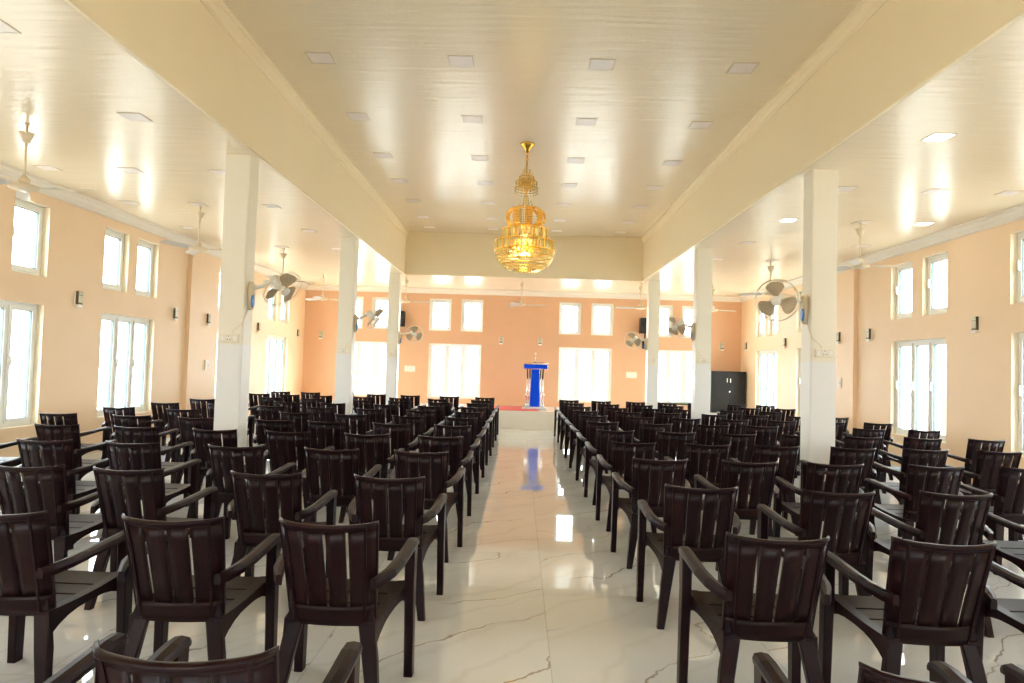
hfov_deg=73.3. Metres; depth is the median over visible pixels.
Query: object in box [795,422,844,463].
armchair
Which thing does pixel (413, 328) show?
wall fan
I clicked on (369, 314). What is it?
wall fan
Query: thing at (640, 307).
ceiling fan
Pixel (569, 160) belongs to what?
recessed light
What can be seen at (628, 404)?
armchair
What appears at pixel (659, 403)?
armchair
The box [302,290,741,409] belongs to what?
wall
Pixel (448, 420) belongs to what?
armchair
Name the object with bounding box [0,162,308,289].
trim
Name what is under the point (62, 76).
ceiling
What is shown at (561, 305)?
window
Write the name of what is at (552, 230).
recessed light
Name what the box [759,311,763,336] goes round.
window
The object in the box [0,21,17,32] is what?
diffuser
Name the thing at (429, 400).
armchair
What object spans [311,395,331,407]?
armchair
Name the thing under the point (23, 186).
ceiling fan
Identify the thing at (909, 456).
armchair
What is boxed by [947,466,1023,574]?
armchair
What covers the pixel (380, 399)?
armchair
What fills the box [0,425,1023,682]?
floor
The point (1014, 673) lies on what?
armchair
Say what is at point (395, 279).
pillar
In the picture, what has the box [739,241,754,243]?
recessed light
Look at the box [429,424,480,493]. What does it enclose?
armchair
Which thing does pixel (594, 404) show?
armchair
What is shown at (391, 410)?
armchair
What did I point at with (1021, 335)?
window
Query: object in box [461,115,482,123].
recessed light
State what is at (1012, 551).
armchair
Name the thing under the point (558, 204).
recessed light
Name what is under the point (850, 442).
armchair
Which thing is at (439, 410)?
armchair
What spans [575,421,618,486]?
armchair
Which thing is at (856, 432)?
armchair
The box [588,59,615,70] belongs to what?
recessed light
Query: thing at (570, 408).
armchair
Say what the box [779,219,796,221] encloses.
diffuser
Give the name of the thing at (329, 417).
armchair
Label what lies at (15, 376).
ground
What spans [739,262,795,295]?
ceiling fan
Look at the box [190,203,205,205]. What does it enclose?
diffuser
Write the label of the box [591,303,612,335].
window
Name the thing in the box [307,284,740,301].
trim
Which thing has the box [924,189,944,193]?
diffuser
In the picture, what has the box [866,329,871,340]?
wall sconce
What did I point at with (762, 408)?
armchair
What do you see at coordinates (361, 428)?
armchair
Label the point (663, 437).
armchair
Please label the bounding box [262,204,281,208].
recessed light
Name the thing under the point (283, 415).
armchair
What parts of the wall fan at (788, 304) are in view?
blade, blade, blade, control panel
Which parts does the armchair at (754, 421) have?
backrest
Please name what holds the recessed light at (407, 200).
in the ceiling at (530, 80)
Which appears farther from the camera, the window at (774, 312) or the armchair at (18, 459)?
the window at (774, 312)
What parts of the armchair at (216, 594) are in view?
leg, armrest, leg, backrest, seat, leg, armrest, leg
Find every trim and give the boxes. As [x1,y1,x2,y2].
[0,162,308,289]
[199,0,408,237]
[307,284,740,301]
[641,0,887,243]
[739,203,1023,301]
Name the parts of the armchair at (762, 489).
leg, armrest, seat, backrest, leg, leg, armrest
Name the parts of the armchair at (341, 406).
backrest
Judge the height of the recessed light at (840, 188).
0.005 m
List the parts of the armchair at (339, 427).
backrest, leg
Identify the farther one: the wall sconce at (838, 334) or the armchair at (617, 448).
the wall sconce at (838, 334)
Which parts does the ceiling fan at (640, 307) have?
blade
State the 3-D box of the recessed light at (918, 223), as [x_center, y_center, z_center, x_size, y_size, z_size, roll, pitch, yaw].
[5.750,-1.644,9.627,0.210,0.005,0.210,2,-2,1]
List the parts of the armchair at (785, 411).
backrest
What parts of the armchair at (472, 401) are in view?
backrest, leg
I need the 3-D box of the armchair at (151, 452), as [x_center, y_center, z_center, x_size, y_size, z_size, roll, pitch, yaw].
[-2.938,1.203,5.534,0.586,0.848,0.650,2,-2,1]
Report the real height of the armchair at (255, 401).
0.848 m
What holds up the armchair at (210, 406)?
on the floor
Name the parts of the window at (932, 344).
sash, sash, sash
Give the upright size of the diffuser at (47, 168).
0.003 m
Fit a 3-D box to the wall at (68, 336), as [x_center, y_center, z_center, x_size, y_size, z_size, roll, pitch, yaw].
[-6.132,-0.197,8.484,0.220,3.684,22.000,2,-2,1]
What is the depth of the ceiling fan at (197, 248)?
9.82 m
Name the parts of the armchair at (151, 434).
backrest, seat, armrest, leg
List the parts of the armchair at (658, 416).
backrest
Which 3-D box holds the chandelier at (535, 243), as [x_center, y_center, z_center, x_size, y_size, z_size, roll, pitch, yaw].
[0.198,-1.904,9.860,0.867,1.873,0.867,0,-3,41]
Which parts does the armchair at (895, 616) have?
leg, armrest, leg, seat, leg, backrest, armrest, leg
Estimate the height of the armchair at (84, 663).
0.848 m
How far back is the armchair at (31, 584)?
2.92 m
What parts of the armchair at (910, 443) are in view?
leg, seat, armrest, backrest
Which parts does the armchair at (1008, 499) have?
armrest, seat, leg, backrest, leg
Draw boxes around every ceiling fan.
[0,123,92,200]
[160,206,221,254]
[263,249,314,282]
[305,274,337,300]
[401,277,429,302]
[507,280,545,306]
[616,283,646,309]
[691,285,736,311]
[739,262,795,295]
[837,223,906,270]
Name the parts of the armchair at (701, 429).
backrest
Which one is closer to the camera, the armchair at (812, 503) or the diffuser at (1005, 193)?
the armchair at (812, 503)
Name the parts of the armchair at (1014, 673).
leg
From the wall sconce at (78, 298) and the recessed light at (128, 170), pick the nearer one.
the recessed light at (128, 170)
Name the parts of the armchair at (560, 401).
leg, backrest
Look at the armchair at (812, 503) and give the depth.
4.02 m
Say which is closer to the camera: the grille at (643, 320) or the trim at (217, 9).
the trim at (217, 9)
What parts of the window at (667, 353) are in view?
sash, sash, sash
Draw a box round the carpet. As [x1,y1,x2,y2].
[494,406,538,410]
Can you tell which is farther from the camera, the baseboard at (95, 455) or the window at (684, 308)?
the window at (684, 308)
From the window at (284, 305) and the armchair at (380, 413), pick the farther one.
the window at (284, 305)
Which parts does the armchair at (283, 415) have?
backrest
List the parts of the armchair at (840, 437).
backrest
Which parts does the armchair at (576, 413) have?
leg, leg, backrest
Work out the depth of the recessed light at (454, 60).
7.27 m
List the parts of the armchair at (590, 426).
leg, armrest, seat, backrest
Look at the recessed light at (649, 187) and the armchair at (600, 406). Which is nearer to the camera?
the recessed light at (649, 187)
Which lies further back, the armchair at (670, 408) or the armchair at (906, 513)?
the armchair at (670, 408)
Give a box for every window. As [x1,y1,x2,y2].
[0,300,36,427]
[11,198,43,275]
[97,313,148,416]
[103,229,123,291]
[136,240,153,296]
[265,335,283,396]
[268,284,274,320]
[281,288,285,322]
[353,341,386,394]
[357,297,363,327]
[372,297,387,328]
[428,343,480,398]
[429,299,451,330]
[461,300,483,331]
[558,347,611,401]
[559,303,580,334]
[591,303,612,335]
[658,350,691,402]
[659,305,671,336]
[681,306,692,337]
[758,350,776,409]
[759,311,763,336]
[771,306,776,334]
[799,355,800,416]
[896,262,911,318]
[896,338,945,441]
[928,253,946,314]
[1017,232,1023,303]
[1018,333,1023,455]
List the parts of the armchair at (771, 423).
backrest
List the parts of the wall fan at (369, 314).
motor, blade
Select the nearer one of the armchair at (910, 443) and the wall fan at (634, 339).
the armchair at (910, 443)
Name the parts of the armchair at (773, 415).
backrest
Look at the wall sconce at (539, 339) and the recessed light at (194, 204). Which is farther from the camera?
the wall sconce at (539, 339)
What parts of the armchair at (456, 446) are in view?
backrest, seat, leg, armrest, leg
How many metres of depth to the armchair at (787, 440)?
7.72 m
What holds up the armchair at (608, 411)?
on the floor
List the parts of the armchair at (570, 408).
leg, leg, backrest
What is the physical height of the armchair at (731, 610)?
0.848 m
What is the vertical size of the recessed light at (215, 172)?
0.005 m
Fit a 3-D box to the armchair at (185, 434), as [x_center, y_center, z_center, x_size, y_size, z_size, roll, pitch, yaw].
[-3.551,1.278,7.954,0.586,0.848,0.650,2,-2,2]
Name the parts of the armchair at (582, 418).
leg, armrest, leg, backrest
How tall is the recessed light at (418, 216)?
0.005 m
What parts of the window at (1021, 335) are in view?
handle, sash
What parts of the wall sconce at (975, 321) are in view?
glass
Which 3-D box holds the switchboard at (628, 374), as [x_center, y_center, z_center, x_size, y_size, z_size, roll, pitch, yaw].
[3.354,0.942,19.326,0.300,0.170,0.032,2,-2,1]
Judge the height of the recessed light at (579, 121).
0.005 m
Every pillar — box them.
[212,154,258,503]
[334,238,358,433]
[385,273,401,410]
[645,280,659,408]
[691,247,712,428]
[799,169,837,522]
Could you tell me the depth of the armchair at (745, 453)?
7.67 m
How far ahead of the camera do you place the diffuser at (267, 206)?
9.73 m
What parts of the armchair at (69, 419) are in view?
backrest, seat, armrest, leg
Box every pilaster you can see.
[182,249,201,413]
[843,268,857,433]
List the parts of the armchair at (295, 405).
backrest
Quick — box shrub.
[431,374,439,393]
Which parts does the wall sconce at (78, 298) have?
glass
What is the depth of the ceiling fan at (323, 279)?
17.10 m
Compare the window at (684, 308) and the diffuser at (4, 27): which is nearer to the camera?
the diffuser at (4, 27)
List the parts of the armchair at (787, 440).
backrest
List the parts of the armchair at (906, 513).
leg, armrest, leg, seat, backrest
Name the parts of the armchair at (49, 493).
backrest, leg, seat, armrest, leg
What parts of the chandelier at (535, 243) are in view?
bowl frame, crown, frame, rod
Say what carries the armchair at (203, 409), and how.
on the floor
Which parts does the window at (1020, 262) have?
handle, sash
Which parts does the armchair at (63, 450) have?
backrest, seat, leg, armrest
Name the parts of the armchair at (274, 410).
backrest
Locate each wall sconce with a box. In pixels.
[74,291,82,307]
[172,308,177,320]
[205,314,210,324]
[256,323,260,331]
[319,331,322,338]
[499,336,502,343]
[538,337,541,344]
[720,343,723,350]
[783,338,786,347]
[836,332,840,343]
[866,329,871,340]
[971,316,979,332]
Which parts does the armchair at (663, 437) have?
leg, backrest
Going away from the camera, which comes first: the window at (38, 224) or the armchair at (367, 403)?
the window at (38, 224)
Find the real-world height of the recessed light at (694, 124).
0.005 m
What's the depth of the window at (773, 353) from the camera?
17.49 m
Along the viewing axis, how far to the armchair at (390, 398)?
13.63 m
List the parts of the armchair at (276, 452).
armrest, leg, backrest, leg, armrest, leg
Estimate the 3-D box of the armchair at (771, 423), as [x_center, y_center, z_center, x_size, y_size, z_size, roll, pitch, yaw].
[3.984,1.594,10.379,0.586,0.848,0.650,2,-2,1]
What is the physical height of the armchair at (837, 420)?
0.848 m
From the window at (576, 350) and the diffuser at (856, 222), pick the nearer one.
the diffuser at (856, 222)
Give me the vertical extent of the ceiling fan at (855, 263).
0.652 m
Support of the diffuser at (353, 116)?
attached to the recessed light at (353, 116)
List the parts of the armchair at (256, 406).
leg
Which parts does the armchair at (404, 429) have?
backrest, armrest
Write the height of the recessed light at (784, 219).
0.005 m
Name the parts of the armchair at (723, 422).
backrest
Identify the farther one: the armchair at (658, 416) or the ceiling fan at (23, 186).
the armchair at (658, 416)
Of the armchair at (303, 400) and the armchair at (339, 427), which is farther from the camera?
the armchair at (303, 400)
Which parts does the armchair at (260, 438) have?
armrest, backrest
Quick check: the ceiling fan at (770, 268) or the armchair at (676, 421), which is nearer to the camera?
the armchair at (676, 421)
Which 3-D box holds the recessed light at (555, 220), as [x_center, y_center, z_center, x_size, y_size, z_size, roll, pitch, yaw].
[1.031,-2.621,14.902,0.270,0.005,0.270,2,-2,1]
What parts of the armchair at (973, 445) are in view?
armrest, seat, leg, backrest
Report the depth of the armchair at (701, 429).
8.87 m
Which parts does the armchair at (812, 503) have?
leg, armrest, seat, backrest, leg, armrest, leg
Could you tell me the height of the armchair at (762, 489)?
0.848 m
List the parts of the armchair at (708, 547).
leg, armrest, leg, seat, backrest, leg, armrest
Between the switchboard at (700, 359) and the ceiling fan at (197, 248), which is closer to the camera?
the ceiling fan at (197, 248)
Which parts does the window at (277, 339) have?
sash, sash, sash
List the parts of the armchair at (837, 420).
backrest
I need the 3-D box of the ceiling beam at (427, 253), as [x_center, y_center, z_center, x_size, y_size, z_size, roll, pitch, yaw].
[0.296,-2.058,16.637,5.740,1.040,0.035,2,-2,1]
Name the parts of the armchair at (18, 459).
armrest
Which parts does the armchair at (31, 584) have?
leg, backrest, leg, seat, armrest, leg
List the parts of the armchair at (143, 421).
backrest, armrest, leg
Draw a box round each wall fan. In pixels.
[232,271,302,332]
[345,308,384,347]
[398,325,422,343]
[624,332,646,350]
[666,315,701,356]
[755,279,821,347]
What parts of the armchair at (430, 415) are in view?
backrest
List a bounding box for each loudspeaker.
[400,311,404,326]
[639,318,646,348]
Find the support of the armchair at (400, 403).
on the floor
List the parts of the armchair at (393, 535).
armrest, backrest, seat, leg, armrest, leg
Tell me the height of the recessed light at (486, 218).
0.005 m
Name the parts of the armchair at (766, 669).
leg, armrest, backrest, leg, armrest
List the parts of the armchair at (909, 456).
seat, armrest, leg, backrest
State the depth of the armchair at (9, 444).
6.84 m
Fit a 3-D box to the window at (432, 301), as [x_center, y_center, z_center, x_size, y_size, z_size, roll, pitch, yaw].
[-2.027,-0.752,19.570,0.620,0.905,0.115,2,-2,1]
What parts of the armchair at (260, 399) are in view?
backrest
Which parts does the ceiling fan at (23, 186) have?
blade, blade, motor, rod, blade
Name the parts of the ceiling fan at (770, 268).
blade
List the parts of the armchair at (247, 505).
armrest, leg, leg, backrest, seat, armrest, leg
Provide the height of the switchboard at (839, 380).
0.200 m
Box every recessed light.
[0,19,20,33]
[33,165,61,170]
[117,112,152,121]
[117,167,143,172]
[119,201,140,204]
[179,226,196,228]
[187,202,208,206]
[208,170,224,174]
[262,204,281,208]
[301,229,316,231]
[305,52,336,63]
[346,112,370,120]
[373,153,393,158]
[391,179,407,182]
[405,199,419,202]
[416,215,428,217]
[447,55,474,67]
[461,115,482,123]
[471,155,488,160]
[477,181,492,185]
[481,201,494,204]
[485,217,497,219]
[551,229,562,231]
[553,219,565,221]
[557,203,570,206]
[561,183,576,187]
[566,158,584,163]
[575,118,597,125]
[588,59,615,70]
[615,231,626,233]
[621,221,634,223]
[632,205,647,208]
[645,185,662,189]
[661,160,682,165]
[687,121,712,128]
[726,62,759,73]
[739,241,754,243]
[778,218,797,221]
[838,186,857,191]
[851,220,871,223]
[913,222,934,225]
[920,133,957,141]
[920,188,948,193]
[994,190,1023,195]
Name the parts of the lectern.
panel, header frame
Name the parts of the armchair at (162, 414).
leg, backrest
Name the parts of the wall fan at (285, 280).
control panel, arm, blade, motor, blade, blade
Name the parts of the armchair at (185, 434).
leg, backrest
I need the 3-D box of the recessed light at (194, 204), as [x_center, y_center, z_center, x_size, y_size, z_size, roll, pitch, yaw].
[-4.445,-1.940,9.753,0.210,0.005,0.210,2,-2,1]
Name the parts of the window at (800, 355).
sash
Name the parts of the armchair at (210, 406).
backrest, leg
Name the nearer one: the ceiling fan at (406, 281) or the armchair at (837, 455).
the armchair at (837, 455)
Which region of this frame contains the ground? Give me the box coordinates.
[7,370,945,434]
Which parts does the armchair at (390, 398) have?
backrest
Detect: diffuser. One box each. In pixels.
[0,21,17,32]
[37,166,59,170]
[120,168,141,172]
[120,201,136,203]
[121,114,148,120]
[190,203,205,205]
[264,205,278,207]
[347,113,368,119]
[463,116,481,122]
[663,161,680,165]
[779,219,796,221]
[838,187,855,190]
[853,221,870,223]
[915,223,931,225]
[923,134,954,140]
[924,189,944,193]
[998,191,1019,195]
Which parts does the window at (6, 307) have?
sash, handle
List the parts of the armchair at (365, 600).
armrest, leg, leg, backrest, seat, leg, armrest, leg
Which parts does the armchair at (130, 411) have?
backrest, armrest, leg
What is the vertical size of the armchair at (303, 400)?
0.848 m
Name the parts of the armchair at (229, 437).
leg, armrest, leg, backrest, leg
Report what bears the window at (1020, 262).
in the wall at (982, 368)
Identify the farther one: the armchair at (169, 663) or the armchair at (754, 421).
the armchair at (754, 421)
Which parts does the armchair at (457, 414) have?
backrest, armrest, leg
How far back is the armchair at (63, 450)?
5.31 m
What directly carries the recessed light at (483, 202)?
in the ceiling at (530, 80)
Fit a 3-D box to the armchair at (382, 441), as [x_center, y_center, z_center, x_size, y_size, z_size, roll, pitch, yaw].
[-1.384,1.294,6.691,0.586,0.848,0.650,2,-2,-1]
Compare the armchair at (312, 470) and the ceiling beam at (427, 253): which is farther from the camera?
the ceiling beam at (427, 253)
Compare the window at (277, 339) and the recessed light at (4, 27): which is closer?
the recessed light at (4, 27)
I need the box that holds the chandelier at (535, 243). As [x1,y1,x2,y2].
[494,142,554,271]
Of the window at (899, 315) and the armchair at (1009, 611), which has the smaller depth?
the armchair at (1009, 611)
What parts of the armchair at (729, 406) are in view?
backrest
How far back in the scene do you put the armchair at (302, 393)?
14.94 m
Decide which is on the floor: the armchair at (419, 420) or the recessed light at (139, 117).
the armchair at (419, 420)
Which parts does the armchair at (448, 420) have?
backrest, leg, armrest, leg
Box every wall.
[0,181,305,466]
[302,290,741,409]
[740,219,1023,483]
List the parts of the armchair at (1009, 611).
leg, armrest, seat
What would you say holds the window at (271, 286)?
in the wall at (68, 336)
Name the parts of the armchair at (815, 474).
leg, armrest, seat, backrest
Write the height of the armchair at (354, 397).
0.848 m
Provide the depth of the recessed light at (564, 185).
12.05 m
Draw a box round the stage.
[325,400,732,430]
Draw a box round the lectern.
[522,363,547,408]
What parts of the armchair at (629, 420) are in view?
backrest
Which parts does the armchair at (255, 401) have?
backrest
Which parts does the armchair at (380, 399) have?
backrest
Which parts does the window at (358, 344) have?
sash, sash, sash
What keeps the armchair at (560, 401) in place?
on the floor
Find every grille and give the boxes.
[400,311,402,325]
[641,318,646,332]
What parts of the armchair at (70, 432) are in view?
backrest, leg, seat, armrest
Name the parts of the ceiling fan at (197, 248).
blade, blade, motor, rod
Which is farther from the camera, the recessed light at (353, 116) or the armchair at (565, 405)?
the armchair at (565, 405)
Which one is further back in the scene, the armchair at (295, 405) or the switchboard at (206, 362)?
the switchboard at (206, 362)
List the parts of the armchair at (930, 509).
leg, armrest, seat, leg, leg, backrest, armrest, leg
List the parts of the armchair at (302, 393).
backrest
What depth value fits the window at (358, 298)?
19.58 m
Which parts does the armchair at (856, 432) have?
armrest, backrest, leg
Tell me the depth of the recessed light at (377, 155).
10.64 m
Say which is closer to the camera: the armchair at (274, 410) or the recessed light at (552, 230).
the armchair at (274, 410)
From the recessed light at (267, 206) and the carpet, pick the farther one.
the carpet
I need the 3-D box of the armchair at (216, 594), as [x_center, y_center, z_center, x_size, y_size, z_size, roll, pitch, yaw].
[-1.425,1.154,3.081,0.586,0.848,0.650,2,-2,-1]
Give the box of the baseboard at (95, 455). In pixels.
[5,424,255,476]
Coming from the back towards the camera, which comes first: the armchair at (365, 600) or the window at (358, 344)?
the window at (358, 344)
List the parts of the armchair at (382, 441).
leg, backrest, seat, leg, armrest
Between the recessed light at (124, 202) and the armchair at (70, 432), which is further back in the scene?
the recessed light at (124, 202)
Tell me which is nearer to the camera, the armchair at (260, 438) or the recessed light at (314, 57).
the recessed light at (314, 57)
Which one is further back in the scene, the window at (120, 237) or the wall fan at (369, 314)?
the wall fan at (369, 314)
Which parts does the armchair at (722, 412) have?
backrest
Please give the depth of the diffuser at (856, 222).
9.64 m
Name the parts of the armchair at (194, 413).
leg, leg, backrest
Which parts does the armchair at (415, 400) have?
backrest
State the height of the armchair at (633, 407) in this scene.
0.848 m
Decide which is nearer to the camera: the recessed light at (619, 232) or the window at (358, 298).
the recessed light at (619, 232)
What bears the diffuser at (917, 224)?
attached to the recessed light at (918, 223)
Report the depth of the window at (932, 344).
10.89 m
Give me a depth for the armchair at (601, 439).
7.68 m
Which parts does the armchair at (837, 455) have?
leg, armrest, backrest, armrest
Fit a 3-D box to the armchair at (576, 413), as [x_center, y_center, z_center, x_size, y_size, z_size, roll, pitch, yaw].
[1.188,1.551,11.420,0.586,0.848,0.650,2,-2,-1]
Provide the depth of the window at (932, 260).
10.55 m
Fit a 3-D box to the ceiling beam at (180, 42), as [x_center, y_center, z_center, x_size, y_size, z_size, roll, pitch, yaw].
[-2.698,-2.513,7.088,0.035,1.040,19.550,2,-2,1]
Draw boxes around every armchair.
[0,437,37,466]
[0,454,30,485]
[0,465,123,571]
[0,510,132,682]
[17,438,118,549]
[34,423,117,513]
[39,412,110,479]
[43,632,128,682]
[84,466,217,609]
[92,635,362,682]
[101,406,162,459]
[101,440,201,537]
[111,414,178,482]
[114,425,192,506]
[117,513,280,682]
[150,402,201,454]
[164,408,202,461]
[175,416,213,483]
[187,428,265,519]
[190,398,214,425]
[205,404,254,460]
[206,444,295,538]
[227,470,337,577]
[247,393,269,435]
[248,405,258,434]
[253,419,296,474]
[256,396,291,442]
[259,405,301,431]
[264,430,334,519]
[271,391,300,408]
[272,401,301,447]
[273,516,418,682]
[278,394,306,407]
[279,411,325,447]
[300,392,325,404]
[300,398,323,420]
[302,420,360,495]
[302,447,381,524]
[306,406,342,445]
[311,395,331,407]
[318,402,356,448]
[333,413,381,467]
[338,432,404,523]
[347,474,446,620]
[352,400,370,422]
[353,396,379,427]
[356,408,391,437]
[367,394,387,423]
[371,422,418,488]
[373,404,405,428]
[387,449,465,562]
[388,400,417,423]
[389,397,417,433]
[390,415,433,468]
[400,395,426,427]
[406,409,444,451]
[414,435,472,518]
[418,405,451,432]
[428,398,454,420]
[428,401,454,425]
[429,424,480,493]
[440,396,463,417]
[443,416,485,482]
[453,411,488,469]
[460,407,492,455]
[467,403,494,449]
[471,400,497,440]
[475,397,498,434]
[554,399,578,436]
[557,402,583,444]
[560,406,590,451]
[564,410,598,461]
[569,415,607,473]
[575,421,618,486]
[584,429,634,505]
[591,400,610,411]
[595,441,656,532]
[598,403,619,421]
[600,407,628,429]
[607,411,640,439]
[610,457,690,568]
[618,416,656,473]
[622,401,644,411]
[631,404,652,417]
[634,422,672,458]
[636,484,740,629]
[641,408,665,423]
[643,431,695,498]
[647,412,680,458]
[654,402,676,417]
[654,405,683,423]
[663,417,700,448]
[663,443,730,532]
[668,409,690,432]
[676,532,831,682]
[683,424,730,473]
[693,414,727,441]
[694,459,779,570]
[698,433,756,478]
[705,419,748,471]
[715,410,743,450]
[717,404,746,416]
[728,425,779,462]
[729,415,768,443]
[729,444,800,535]
[732,407,759,427]
[752,420,796,477]
[752,652,972,682]
[756,405,774,418]
[756,411,782,453]
[757,488,875,595]
[769,434,799,475]
[771,408,795,446]
[773,461,863,543]
[781,416,800,443]
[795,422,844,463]
[800,446,876,537]
[818,536,997,682]
[835,417,848,447]
[835,428,886,493]
[842,422,892,479]
[843,436,881,503]
[862,490,993,637]
[864,464,964,538]
[870,448,948,536]
[876,437,941,491]
[881,429,940,481]
[936,450,1022,539]
[937,438,1005,502]
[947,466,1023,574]
[966,554,1023,676]
[970,508,1023,571]
[1000,663,1023,682]
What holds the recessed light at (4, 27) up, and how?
in the ceiling at (62, 76)
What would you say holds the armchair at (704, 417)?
on the floor
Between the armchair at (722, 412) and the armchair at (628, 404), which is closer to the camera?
the armchair at (722, 412)
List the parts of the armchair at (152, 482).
leg, armrest, backrest, seat, armrest, leg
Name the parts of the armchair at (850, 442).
backrest, leg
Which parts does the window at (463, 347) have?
sash, sash, sash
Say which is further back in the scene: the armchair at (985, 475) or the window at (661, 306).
the window at (661, 306)
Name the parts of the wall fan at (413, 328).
blade, blade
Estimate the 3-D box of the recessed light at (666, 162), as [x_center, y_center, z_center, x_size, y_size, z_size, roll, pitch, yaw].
[2.462,-2.745,10.587,0.270,0.005,0.270,2,-2,1]
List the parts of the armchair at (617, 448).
leg, armrest, leg, seat, backrest, leg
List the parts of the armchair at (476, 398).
backrest, leg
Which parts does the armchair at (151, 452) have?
backrest, seat, armrest, leg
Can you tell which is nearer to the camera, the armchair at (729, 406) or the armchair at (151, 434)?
the armchair at (151, 434)
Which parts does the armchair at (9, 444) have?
seat, armrest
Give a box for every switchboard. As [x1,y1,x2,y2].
[204,360,208,369]
[220,334,238,342]
[338,348,348,352]
[388,352,395,355]
[404,366,414,371]
[626,372,636,377]
[649,358,656,361]
[698,357,708,362]
[815,349,833,357]
[837,378,841,387]
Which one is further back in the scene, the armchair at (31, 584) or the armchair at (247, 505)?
the armchair at (247, 505)
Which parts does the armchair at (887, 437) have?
backrest, leg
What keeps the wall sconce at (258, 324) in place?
attached to the wall at (68, 336)
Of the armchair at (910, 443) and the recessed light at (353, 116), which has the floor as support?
the armchair at (910, 443)
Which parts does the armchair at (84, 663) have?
leg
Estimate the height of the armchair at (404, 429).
0.848 m
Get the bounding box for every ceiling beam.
[64,0,405,274]
[405,232,643,280]
[642,0,1023,281]
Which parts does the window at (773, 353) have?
sash, sash, sash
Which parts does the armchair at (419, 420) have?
backrest, armrest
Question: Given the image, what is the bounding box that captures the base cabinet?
[710,371,745,412]
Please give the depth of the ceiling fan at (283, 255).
13.39 m
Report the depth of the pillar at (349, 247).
11.97 m
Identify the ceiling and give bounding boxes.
[0,0,1023,296]
[222,0,861,237]
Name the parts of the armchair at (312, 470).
leg, armrest, leg, backrest, seat, leg, armrest, leg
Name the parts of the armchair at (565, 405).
leg, backrest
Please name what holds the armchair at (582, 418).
on the floor
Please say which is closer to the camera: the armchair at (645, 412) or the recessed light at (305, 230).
the recessed light at (305, 230)
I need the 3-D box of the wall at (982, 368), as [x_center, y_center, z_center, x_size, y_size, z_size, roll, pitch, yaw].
[6.402,0.167,8.328,0.220,3.684,22.000,2,-2,1]
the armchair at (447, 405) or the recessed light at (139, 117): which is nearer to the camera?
the recessed light at (139, 117)
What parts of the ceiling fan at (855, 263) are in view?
blade, blade, motor, rod, blade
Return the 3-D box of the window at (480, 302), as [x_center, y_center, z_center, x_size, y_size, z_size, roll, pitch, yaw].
[-1.127,-0.726,19.559,0.620,0.905,0.115,2,-2,1]
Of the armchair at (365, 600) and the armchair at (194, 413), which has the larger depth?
the armchair at (194, 413)
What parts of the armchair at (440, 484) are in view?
armrest, leg, backrest, seat, leg, armrest, leg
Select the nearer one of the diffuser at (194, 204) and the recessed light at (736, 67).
the recessed light at (736, 67)
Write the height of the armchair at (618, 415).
0.848 m
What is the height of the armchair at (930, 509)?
0.848 m
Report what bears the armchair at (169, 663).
on the floor
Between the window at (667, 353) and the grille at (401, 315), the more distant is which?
the window at (667, 353)
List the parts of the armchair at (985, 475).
armrest, seat, leg, backrest, leg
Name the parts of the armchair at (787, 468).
armrest, leg, seat, backrest, leg, leg, armrest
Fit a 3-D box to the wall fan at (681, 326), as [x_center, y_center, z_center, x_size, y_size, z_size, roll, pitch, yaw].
[2.978,-0.095,11.981,0.592,0.723,0.414,2,-2,1]
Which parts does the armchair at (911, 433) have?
leg, armrest, seat, backrest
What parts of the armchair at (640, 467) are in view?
leg, armrest, leg, seat, backrest, armrest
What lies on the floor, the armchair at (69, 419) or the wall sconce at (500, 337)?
the armchair at (69, 419)
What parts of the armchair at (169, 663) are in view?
armrest, leg, backrest, armrest, leg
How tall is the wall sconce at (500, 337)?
0.222 m
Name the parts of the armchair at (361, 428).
backrest, armrest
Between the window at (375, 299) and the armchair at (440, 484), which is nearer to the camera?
the armchair at (440, 484)
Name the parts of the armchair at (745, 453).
backrest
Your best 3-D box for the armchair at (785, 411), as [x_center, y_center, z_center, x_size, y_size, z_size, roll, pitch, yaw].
[5.485,1.780,14.065,0.586,0.848,0.650,2,-2,1]
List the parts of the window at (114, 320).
sash, sash, sash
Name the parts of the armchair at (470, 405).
backrest, leg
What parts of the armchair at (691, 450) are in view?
armrest, leg, backrest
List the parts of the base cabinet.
door, door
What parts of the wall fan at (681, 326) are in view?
blade, motor, blade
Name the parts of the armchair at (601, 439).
leg, armrest, leg, seat, backrest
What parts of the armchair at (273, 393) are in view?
backrest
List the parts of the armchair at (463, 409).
backrest, armrest, leg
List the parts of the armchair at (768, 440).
backrest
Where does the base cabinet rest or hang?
on the stage
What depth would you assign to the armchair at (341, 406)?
11.21 m
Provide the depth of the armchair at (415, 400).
14.93 m
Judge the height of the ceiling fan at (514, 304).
0.652 m
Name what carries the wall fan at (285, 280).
attached to the pillar at (241, 170)
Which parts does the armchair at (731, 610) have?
leg, armrest, leg, seat, backrest, leg, leg, armrest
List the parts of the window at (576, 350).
sash, sash, sash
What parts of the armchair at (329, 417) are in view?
backrest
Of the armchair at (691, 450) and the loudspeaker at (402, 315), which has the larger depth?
the loudspeaker at (402, 315)
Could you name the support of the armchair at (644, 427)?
on the floor
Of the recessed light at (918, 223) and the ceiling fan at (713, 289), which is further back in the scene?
the ceiling fan at (713, 289)
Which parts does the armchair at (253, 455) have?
leg, armrest, leg, backrest, seat, armrest, leg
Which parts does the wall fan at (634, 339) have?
blade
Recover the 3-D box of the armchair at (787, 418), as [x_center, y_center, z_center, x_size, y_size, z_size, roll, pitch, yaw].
[4.719,1.662,11.596,0.586,0.848,0.650,2,-2,-1]
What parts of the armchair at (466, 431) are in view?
backrest, leg, armrest, leg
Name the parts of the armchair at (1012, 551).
armrest, seat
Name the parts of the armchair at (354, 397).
backrest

